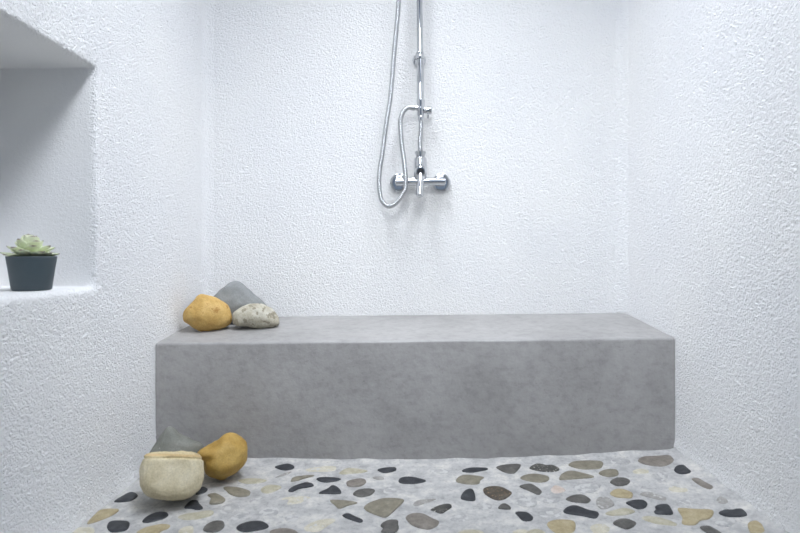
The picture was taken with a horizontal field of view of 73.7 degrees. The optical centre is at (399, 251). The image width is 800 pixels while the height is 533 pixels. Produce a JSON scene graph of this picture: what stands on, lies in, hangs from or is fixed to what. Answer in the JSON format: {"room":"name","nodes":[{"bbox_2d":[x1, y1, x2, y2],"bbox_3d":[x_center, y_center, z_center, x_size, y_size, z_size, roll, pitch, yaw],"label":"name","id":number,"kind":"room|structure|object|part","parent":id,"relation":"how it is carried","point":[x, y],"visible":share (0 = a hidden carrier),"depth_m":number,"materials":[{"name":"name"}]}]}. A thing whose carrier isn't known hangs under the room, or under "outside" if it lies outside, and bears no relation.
{"room":"walk-in shower","nodes":[
{"label":"walk-in shower","id":0,"kind":"room"},
{"bbox_2d":[5,256,56,290],"bbox_3d":[-0.873,0.050,1.265,0.102,0.080,0.102,0,0,1],"label":"pot","id":1,"kind":"object","parent":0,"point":[25,273],"depth_m":1.23,"materials":[{"name":"grey ceramic"}]},
{"bbox_2d":[0,0,213,532],"bbox_3d":[-0.968,-1.107,0.777,0.402,3.660,3.010,0,0,1],"label":"wall","id":2,"kind":"structure","parent":0,"point":[107,106],"depth_m":1.41,"materials":[{"name":"white paint"}]},
{"bbox_2d":[0,234,59,290],"bbox_3d":[-0.877,0.023,1.268,0.113,0.133,0.116,0,0,1],"label":"potted succulent","id":3,"kind":"object","parent":2,"relation":"on","point":[31,266],"visible":1,"depth_m":1.23,"materials":[{"name":"grey ceramic"}]},
{"bbox_2d":[212,0,615,316],"bbox_3d":[-0.028,-1.107,2.181,2.099,3.660,0.160,0,0,1],"label":"wall","id":4,"kind":"structure","parent":0,"point":[520,95],"depth_m":2.10,"materials":[{"name":"white paint"}]},
{"bbox_2d":[390,149,450,197],"bbox_3d":[0.078,-0.298,2.035,0.238,0.191,0.135,0,0,1],"label":"shower mixer","id":5,"kind":"object","parent":4,"relation":"attached to","point":[441,182],"visible":0.99,"depth_m":2.03,"materials":[{"name":"silver metal"}]},
{"bbox_3d":[0.074,-0.249,1.991,0.031,0.094,0.047,0,0,1],"label":"lever","id":6,"kind":"part","parent":5,"relation":"part of","materials":[{"name":"silver metal"}]},
{"bbox_2d":[413,0,431,148],"bbox_3d":[0.086,-0.868,2.052,0.075,0.956,0.099,0,0,1],"label":"shower riser","id":7,"kind":"object","parent":4,"relation":"attached to","point":[419,60],"visible":1,"depth_m":2.04,"materials":[{"name":"silver metal"}]},
{"bbox_2d":[376,0,414,208],"bbox_3d":[-0.003,-0.808,1.983,0.176,1.287,0.142,0,0,1],"label":"shower hose","id":8,"kind":"object","parent":7,"relation":"attached to","point":[398,3],"visible":1,"depth_m":2.03,"materials":[{"name":"metal"}]},
{"bbox_3d":[0.107,-0.542,2.043,0.032,0.031,0.030,0,0,1],"label":"diverter knob","id":9,"kind":"part","parent":7,"relation":"part of","materials":[{"name":"silver metal"}]},
{"bbox_2d":[73,447,788,532],"bbox_3d":[-0.090,0.715,0.757,2.159,0.215,3.010,0,0,1],"label":"floor","id":10,"kind":"structure","parent":0,"point":[632,491],"depth_m":1.41,"materials":[{"name":"stone"}]},
{"bbox_2d":[139,451,203,500],"bbox_3d":[-0.605,0.592,1.417,0.159,0.138,0.145,0,0,-19],"label":"stone","id":11,"kind":"object","parent":10,"relation":"on","point":[164,475],"visible":1,"depth_m":1.36,"materials":[{"name":"beige stone"}]},
{"bbox_2d":[149,426,203,452],"bbox_3d":[-0.667,0.592,1.597,0.158,0.138,0.123,0,0,1],"label":"stone","id":12,"kind":"object","parent":10,"relation":"on","point":[170,440],"visible":0.52,"depth_m":1.57,"materials":[{"name":"grey stone"}]},
{"bbox_2d":[197,432,247,479],"bbox_3d":[-0.517,0.596,1.559,0.141,0.131,0.142,0,0,37],"label":"stone","id":13,"kind":"object","parent":10,"relation":"on","point":[224,457],"visible":0.97,"depth_m":1.51,"materials":[{"name":"stone"}]},
{"bbox_2d":[156,313,674,458],"bbox_3d":[0.045,0.465,1.899,1.657,0.455,0.400,0,0,1],"label":"shower bench","id":14,"kind":"object","parent":10,"relation":"on","point":[485,386],"visible":0.93,"depth_m":1.71,"materials":[{"name":"grey concrete"}]},
{"bbox_2d":[183,294,231,330],"bbox_3d":[-0.683,0.214,1.894,0.162,0.130,0.125,0,0,1],"label":"stone","id":15,"kind":"object","parent":14,"relation":"on","point":[206,312],"visible":1,"depth_m":1.85,"materials":[{"name":"stone"}]},
{"bbox_2d":[214,281,266,323],"bbox_3d":[-0.604,0.189,2.002,0.227,0.161,0.084,0,0,-10],"label":"stone","id":16,"kind":"object","parent":14,"relation":"on","point":[235,294],"visible":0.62,"depth_m":1.97,"materials":[{"name":"grey stone"}]},
{"bbox_2d":[232,303,279,327],"bbox_3d":[-0.517,0.229,1.916,0.162,0.089,0.101,0,0,1],"label":"stone","id":17,"kind":"object","parent":14,"relation":"on","point":[255,315],"visible":1,"depth_m":1.88,"materials":[{"name":"stone"}]},
{"bbox_2d":[614,0,799,532],"bbox_3d":[0.898,-1.107,0.735,0.182,3.660,3.010,0,0,1],"label":"wall","id":18,"kind":"structure","parent":0,"point":[707,93],"depth_m":1.44,"materials":[{"name":"white paint"}]}
]}

